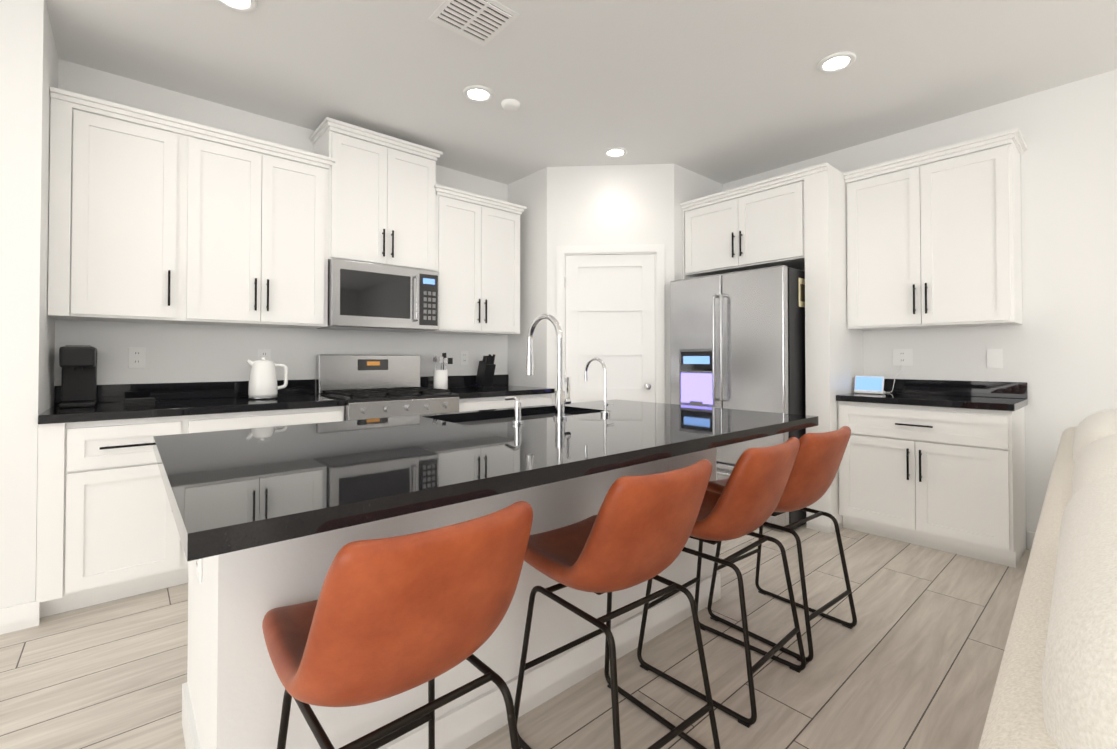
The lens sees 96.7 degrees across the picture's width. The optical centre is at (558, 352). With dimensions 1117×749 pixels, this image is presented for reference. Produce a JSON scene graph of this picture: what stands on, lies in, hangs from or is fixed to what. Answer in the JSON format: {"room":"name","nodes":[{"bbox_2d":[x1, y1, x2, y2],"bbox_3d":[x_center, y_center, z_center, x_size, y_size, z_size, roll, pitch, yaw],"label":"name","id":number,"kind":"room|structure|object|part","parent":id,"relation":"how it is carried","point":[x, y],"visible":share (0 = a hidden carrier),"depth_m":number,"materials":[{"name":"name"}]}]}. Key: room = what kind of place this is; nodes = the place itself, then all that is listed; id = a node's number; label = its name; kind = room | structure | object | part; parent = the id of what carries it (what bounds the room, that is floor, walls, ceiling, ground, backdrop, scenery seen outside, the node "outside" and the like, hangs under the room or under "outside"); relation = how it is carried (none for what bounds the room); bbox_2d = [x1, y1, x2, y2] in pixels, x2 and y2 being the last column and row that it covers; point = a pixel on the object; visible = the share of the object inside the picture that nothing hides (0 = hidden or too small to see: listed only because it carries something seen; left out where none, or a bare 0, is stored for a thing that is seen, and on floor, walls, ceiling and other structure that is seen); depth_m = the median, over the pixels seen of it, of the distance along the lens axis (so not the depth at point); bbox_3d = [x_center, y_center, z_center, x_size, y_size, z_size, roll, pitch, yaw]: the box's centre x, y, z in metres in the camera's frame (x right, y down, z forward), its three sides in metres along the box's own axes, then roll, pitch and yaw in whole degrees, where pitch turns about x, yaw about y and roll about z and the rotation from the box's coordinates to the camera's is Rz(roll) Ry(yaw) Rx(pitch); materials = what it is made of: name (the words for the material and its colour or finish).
{"room":"kitchen","nodes":[
{"label":"kitchen","id":0,"kind":"room"},
{"bbox_2d":[0,0,58,608],"bbox_3d":[-4.054,-0.215,1.137,4.045,2.780,0.760,1,-1,-41],"label":"wall","id":1,"kind":"structure","parent":0,"point":[29,59],"depth_m":2.15,"materials":[{"name":"white paint"}]},
{"bbox_2d":[0,601,39,634],"bbox_3d":[-3.798,1.119,0.837,4.058,0.105,0.023,1,-1,-41],"label":"baseboard","id":2,"kind":"structure","parent":1,"relation":"attached to","point":[19,617],"depth_m":2.12,"materials":[{"name":"white wood"}]},
{"bbox_2d":[54,59,507,393],"bbox_3d":[-1.016,-0.174,4.211,4.575,2.780,0.120,1,-1,-41],"label":"wall","id":3,"kind":"structure","parent":0,"point":[180,353],"depth_m":3.16,"materials":[{"name":"white paint"}]},
{"bbox_2d":[48,95,187,323],"bbox_3d":[-2.383,-0.700,2.699,0.511,1.052,0.367,1,-1,-41],"label":"upper cabinet","id":4,"kind":"object","parent":3,"relation":"attached to","point":[157,218],"depth_m":2.56,"materials":[{"name":"white wood"}]},
{"bbox_2d":[128,347,145,367],"bbox_3d":[-2.443,0.033,2.877,0.075,0.120,0.009,1,-1,-41],"label":"outlet","id":5,"kind":"object","parent":3,"relation":"attached to","point":[136,358],"depth_m":2.87,"materials":[{"name":"white plastic"}]},
{"bbox_2d":[180,127,331,328],"bbox_3d":[-1.902,-0.694,3.118,0.764,1.052,0.367,1,-1,-41],"label":"upper cabinet","id":6,"kind":"object","parent":3,"relation":"attached to","point":[258,220],"depth_m":2.96,"materials":[{"name":"white wood"}]},
{"bbox_2d":[258,349,270,359],"bbox_3d":[-1.957,0.039,3.301,0.075,0.120,0.009,1,-1,-41],"label":"outlet","id":7,"kind":"object","parent":3,"relation":"attached to","point":[266,353],"depth_m":3.30,"materials":[{"name":"white plastic"}]},
{"bbox_2d":[54,374,507,405],"bbox_3d":[-1.577,0.243,3.618,2.949,0.099,0.020,1,-1,-41],"label":"backsplash","id":8,"kind":"structure","parent":3,"relation":"attached to","point":[112,392],"depth_m":3.07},
{"bbox_2d":[312,123,439,274],"bbox_3d":[-1.325,-1.036,3.626,0.767,0.865,0.367,1,-1,-41],"label":"upper cabinet","id":9,"kind":"object","parent":3,"relation":"attached to","point":[386,194],"depth_m":3.46,"materials":[{"name":"white wood"}]},
{"bbox_2d":[316,259,438,331],"bbox_3d":[-1.294,-0.381,3.582,0.758,0.436,0.461,1,-1,-41],"label":"over-the-range microwave","id":10,"kind":"object","parent":9,"relation":"attached to","point":[362,296],"visible":1,"depth_m":3.41,"materials":[{"name":"silver metal"}]},
{"bbox_2d":[460,351,467,364],"bbox_3d":[-0.814,0.052,4.297,0.075,0.120,0.009,1,-1,-41],"label":"outlet","id":11,"kind":"object","parent":3,"relation":"attached to","point":[463,354],"depth_m":4.29,"materials":[{"name":"white plastic"}]},
{"bbox_2d":[415,191,523,335],"bbox_3d":[-0.736,-0.681,4.135,0.793,1.052,0.367,1,-1,-41],"label":"upper cabinet","id":12,"kind":"object","parent":3,"relation":"attached to","point":[479,277],"depth_m":3.98,"materials":[{"name":"white wood"}]},
{"bbox_2d":[0,523,1030,748],"bbox_3d":[0.414,1.204,-0.525,8.620,0.100,9.110,1,-1,-41],"label":"floor","id":13,"kind":"structure","parent":0,"point":[912,658],"depth_m":1.86,"materials":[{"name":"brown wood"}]},
{"bbox_2d":[36,414,207,617],"bbox_3d":[-2.260,0.756,2.594,0.583,0.875,0.656,1,-1,-41],"label":"base cabinet","id":14,"kind":"object","parent":13,"relation":"on","point":[107,530],"depth_m":2.31,"materials":[{"name":"white wood"}]},
{"bbox_2d":[38,394,345,425],"bbox_3d":[-1.987,0.301,2.825,1.290,0.039,0.676,1,-1,-41],"label":"countertop","id":15,"kind":"structure","parent":14,"relation":"on","point":[164,407],"depth_m":2.58,"materials":[{"name":"black stone"}]},
{"bbox_2d":[59,345,96,407],"bbox_3d":[-2.490,0.122,2.576,0.130,0.312,0.240,1,-1,-41],"label":"coffee maker","id":16,"kind":"object","parent":15,"relation":"on","point":[78,364],"visible":1,"depth_m":2.55,"materials":[{"name":"black plastic"}]},
{"bbox_2d":[125,397,154,406],"bbox_3d":[-2.177,0.260,2.582,0.120,0.036,0.120,1,-1,-41],"label":"coasters","id":17,"kind":"object","parent":15,"relation":"on","point":[137,402],"visible":0.98,"depth_m":2.54,"materials":[{"name":"black metal"}]},
{"bbox_2d":[246,357,287,398],"bbox_3d":[-1.796,0.157,3.062,0.227,0.254,0.160,1,-1,-41],"label":"kettle","id":18,"kind":"object","parent":15,"relation":"on","point":[263,384],"visible":1,"depth_m":3.00,"materials":[{"name":"white ceramic"}]},
{"bbox_2d":[208,406,343,431],"bbox_3d":[-1.828,0.761,2.970,0.852,0.875,0.656,1,-1,-41],"label":"base cabinet","id":19,"kind":"object","parent":13,"relation":"on","point":[258,418],"depth_m":2.76,"materials":[{"name":"white wood"}]},
{"bbox_2d":[316,354,459,420],"bbox_3d":[-1.182,0.611,3.461,0.756,1.190,0.726,1,-1,-41],"label":"range","id":20,"kind":"object","parent":13,"relation":"on","point":[374,386],"visible":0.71,"depth_m":3.48,"materials":[{"name":"silver metal"}]},
{"bbox_2d":[262,501,532,748],"bbox_3d":[-0.350,0.738,1.057,0.440,0.871,0.536,1,-1,-42],"label":"stool","id":21,"kind":"object","parent":13,"relation":"on","point":[381,619],"visible":1,"depth_m":0.87,"materials":[{"name":"orange leather"}]},
{"bbox_2d":[182,409,720,748],"bbox_3d":[-0.233,0.749,2.026,2.036,0.875,0.763,1,-1,-41],"label":"kitchen island","id":22,"kind":"object","parent":13,"relation":"on","point":[233,691],"depth_m":1.44,"materials":[{"name":"white paint"}]},
{"bbox_2d":[196,558,201,581],"bbox_3d":[-0.969,0.548,1.336,0.008,0.120,0.075,1,-1,-41],"label":"outlet","id":23,"kind":"object","parent":22,"relation":"attached to","point":[199,561],"depth_m":1.31,"materials":[{"name":"white plastic"}]},
{"bbox_2d":[153,415,616,564],"bbox_3d":[-0.570,0.284,1.422,0.880,0.039,1.160,1,-1,-41],"label":"island countertop","id":24,"kind":"structure","parent":22,"relation":"on","point":[240,490],"depth_m":1.10,"materials":[{"name":"black stone"}]},
{"bbox_2d":[417,405,760,468],"bbox_3d":[0.052,0.291,1.964,0.770,0.039,1.160,1,-1,-41],"label":"island countertop","id":25,"kind":"structure","parent":22,"relation":"on","point":[636,438],"depth_m":1.70,"materials":[{"name":"black stone"}]},
{"bbox_2d":[557,399,817,436],"bbox_3d":[0.534,0.296,2.385,0.510,0.039,1.160,1,-1,-41],"label":"island countertop","id":26,"kind":"structure","parent":22,"relation":"on","point":[771,424],"depth_m":2.18,"materials":[{"name":"black stone"}]},
{"bbox_2d":[459,394,551,411],"bbox_3d":[-0.594,0.776,4.046,0.895,0.875,0.656,1,-1,-41],"label":"base cabinet","id":27,"kind":"object","parent":13,"relation":"on","point":[465,404],"depth_m":3.76,"materials":[{"name":"white wood"}]},
{"bbox_2d":[445,386,554,397],"bbox_3d":[-0.588,0.317,4.045,0.895,0.039,0.676,1,-1,-41],"label":"countertop","id":28,"kind":"structure","parent":27,"relation":"on","point":[464,391],"depth_m":3.86,"materials":[{"name":"black stone"}]},
{"bbox_2d":[433,353,452,388],"bbox_3d":[-0.916,0.151,3.961,0.168,0.290,0.110,1,-1,-41],"label":"utensil crock","id":29,"kind":"object","parent":28,"relation":"on","point":[441,379],"visible":0.83,"depth_m":3.90,"materials":[{"name":"white ceramic"}]},
{"bbox_2d":[476,354,495,386],"bbox_3d":[-0.625,0.159,4.273,0.100,0.282,0.180,1,-1,-41],"label":"knife block","id":30,"kind":"object","parent":28,"relation":"on","point":[485,371],"visible":1,"depth_m":4.23,"materials":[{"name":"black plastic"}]},
{"bbox_2d":[514,459,719,748],"bbox_3d":[0.148,0.744,1.491,0.441,0.871,0.536,1,-1,-39],"label":"stool","id":31,"kind":"object","parent":13,"relation":"on","point":[635,530],"visible":1,"depth_m":1.31,"materials":[{"name":"orange leather"}]},
{"bbox_3d":[0.147,0.489,1.496,0.469,0.388,0.561,1,-1,-39],"label":"seat","id":32,"kind":"part","parent":31,"relation":"part of","materials":[{"name":"leather"}]},
{"bbox_2d":[637,437,805,727],"bbox_3d":[0.592,0.749,1.878,0.441,0.871,0.536,1,-1,-43],"label":"stool","id":33,"kind":"object","parent":13,"relation":"on","point":[746,501],"visible":0.77,"depth_m":1.68,"materials":[{"name":"orange leather"}]},
{"bbox_3d":[0.591,0.494,1.883,0.469,0.388,0.561,1,-1,-43],"label":"seat","id":34,"kind":"part","parent":33,"relation":"part of","materials":[{"name":"leather"}]},
{"bbox_2d":[670,265,805,529],"bbox_3d":[1.490,0.319,3.886,0.917,1.785,0.933,1,-1,-41],"label":"refrigerator","id":35,"kind":"object","parent":13,"relation":"on","point":[737,340],"visible":0.46,"depth_m":3.51,"materials":[{"name":"silver metal"}]},
{"bbox_2d":[680,162,862,533],"bbox_3d":[1.652,-0.020,3.934,0.669,2.464,1.154,1,-1,-41],"label":"tall cabinet","id":36,"kind":"object","parent":13,"relation":"on","point":[795,219],"visible":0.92,"depth_m":3.47,"materials":[{"name":"white wood"}]},
{"bbox_2d":[706,426,856,663],"bbox_3d":[0.963,0.753,2.201,0.440,0.871,0.536,1,-1,-38],"label":"stool","id":37,"kind":"object","parent":13,"relation":"on","point":[817,462],"visible":0.69,"depth_m":2.01,"materials":[{"name":"orange leather"}]},
{"bbox_3d":[0.961,0.498,2.206,0.469,0.388,0.561,1,-1,-38],"label":"seat","id":38,"kind":"part","parent":37,"relation":"part of","materials":[{"name":"leather"}]},
{"bbox_2d":[836,379,1027,567],"bbox_3d":[2.368,0.695,3.187,0.559,1.015,0.895,1,-1,-41],"label":"base cabinet","id":39,"kind":"object","parent":13,"relation":"on","point":[937,464],"visible":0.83,"depth_m":2.99,"materials":[{"name":"white wood"}]},
{"bbox_2d":[854,360,902,393],"bbox_3d":[2.268,0.173,3.521,0.275,0.234,0.228,1,-1,-41],"label":"smart display","id":40,"kind":"object","parent":39,"relation":"on","point":[869,384],"visible":0.98,"depth_m":3.46,"materials":[{"name":"white plastic"}]},
{"bbox_2d":[978,410,1116,748],"bbox_3d":[1.816,0.693,1.122,3.585,0.965,1.162,1,-1,-41],"label":"sofa","id":41,"kind":"object","parent":13,"relation":"on","point":[1056,685],"visible":1,"depth_m":0.56,"materials":[{"name":"fabric"}]},
{"bbox_2d":[45,0,1116,184],"bbox_3d":[0.414,-1.676,-0.487,8.620,0.100,9.110,1,-1,-41],"label":"ceiling","id":42,"kind":"structure","parent":0,"point":[723,91],"depth_m":2.75,"materials":[{"name":"white paint"}]},
{"bbox_2d":[216,0,257,11],"bbox_3d":[-1.453,-1.584,2.216,0.180,0.012,0.180,1,-1,-41],"label":"recessed light","id":43,"kind":"object","parent":42,"relation":"in","point":[237,5],"depth_m":2.26,"materials":[{"name":"white"}]},
{"bbox_2d":[428,0,519,45],"bbox_3d":[-0.402,-1.583,2.350,0.310,0.010,0.310,1,-1,-41],"label":"ceiling vent","id":44,"kind":"object","parent":42,"relation":"in","point":[483,22],"visible":1,"depth_m":2.35,"materials":[{"name":"white metal"}]},
{"bbox_2d":[463,85,493,101],"bbox_3d":[-0.490,-1.574,3.029,0.180,0.012,0.181,1,-1,-41],"label":"recessed light","id":45,"kind":"object","parent":42,"relation":"in","point":[475,93],"depth_m":3.02,"materials":[{"name":"white plastic"}]},
{"bbox_2d":[501,99,519,110],"bbox_3d":[-0.304,-1.562,3.151,0.120,0.032,0.120,1,-1,-41],"label":"smoke detector","id":46,"kind":"object","parent":42,"relation":"attached to","point":[510,104],"visible":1,"depth_m":3.12,"materials":[{"name":"white plastic"}]},
{"bbox_2d":[604,147,627,157],"bbox_3d":[0.448,-1.563,3.886,0.180,0.012,0.180,1,-1,-41],"label":"recessed light","id":47,"kind":"object","parent":42,"relation":"in","point":[613,152],"depth_m":3.88,"materials":[{"name":"white"}]},
{"bbox_2d":[817,51,855,72],"bbox_3d":[1.515,-1.578,2.707,0.180,0.012,0.180,1,-1,-41],"label":"recessed light","id":48,"kind":"object","parent":42,"relation":"in","point":[836,62],"depth_m":2.70,"materials":[{"name":"white"}]},
{"bbox_2d":[508,164,722,403],"bbox_3d":[0.526,-0.169,4.598,1.498,2.780,1.318,1,-1,-41],"label":"wall","id":49,"kind":"structure","parent":0,"point":[638,204],"depth_m":4.17,"materials":[{"name":"white paint"}]},
{"bbox_2d":[565,254,654,402],"bbox_3d":[0.434,0.193,4.148,0.562,2.019,0.568,1,-1,-41],"label":"pantry door","id":50,"kind":"structure","parent":49,"relation":"in","point":[610,311],"depth_m":4.16,"materials":[{"name":"white wood"}]},
{"bbox_2d":[557,244,664,402],"bbox_3d":[0.434,0.162,4.176,0.894,2.107,0.116,0,-1,4],"label":"door frame","id":51,"kind":"structure","parent":49,"relation":"attached to","point":[657,250],"depth_m":4.12,"materials":[{"name":"white wood"}]},
{"bbox_2d":[722,69,1116,547],"bbox_3d":[3.657,-0.200,2.241,0.120,2.780,8.990,1,-1,-41],"label":"wall","id":52,"kind":"structure","parent":0,"point":[1058,346],"depth_m":2.98,"materials":[{"name":"white paint"}]},
{"bbox_2d":[893,349,912,365],"bbox_3d":[2.445,0.037,3.529,0.008,0.120,0.120,1,-1,-41],"label":"outlet","id":53,"kind":"object","parent":52,"relation":"attached to","point":[906,355],"depth_m":3.52,"materials":[{"name":"white plastic"}]},
{"bbox_2d":[843,128,1026,330],"bbox_3d":[2.439,-0.714,3.260,0.379,1.094,0.905,1,-1,-41],"label":"upper cabinet","id":54,"kind":"object","parent":52,"relation":"attached to","point":[934,238],"visible":1,"depth_m":3.10,"materials":[{"name":"white wood"}]},
{"bbox_2d":[987,349,1001,367],"bbox_3d":[2.771,0.042,3.155,0.010,0.120,0.075,1,-1,-41],"label":"light switch","id":55,"kind":"object","parent":52,"relation":"attached to","point":[994,356],"depth_m":3.15,"materials":[{"name":"white plastic"}]},
{"bbox_2d":[1027,531,1034,549],"bbox_3d":[4.711,1.120,0.912,0.012,0.105,5.625,1,-1,-41],"label":"baseboard","id":56,"kind":"structure","parent":52,"relation":"attached to","point":[1030,535],"depth_m":3.02,"materials":[{"name":"white"}]}
]}

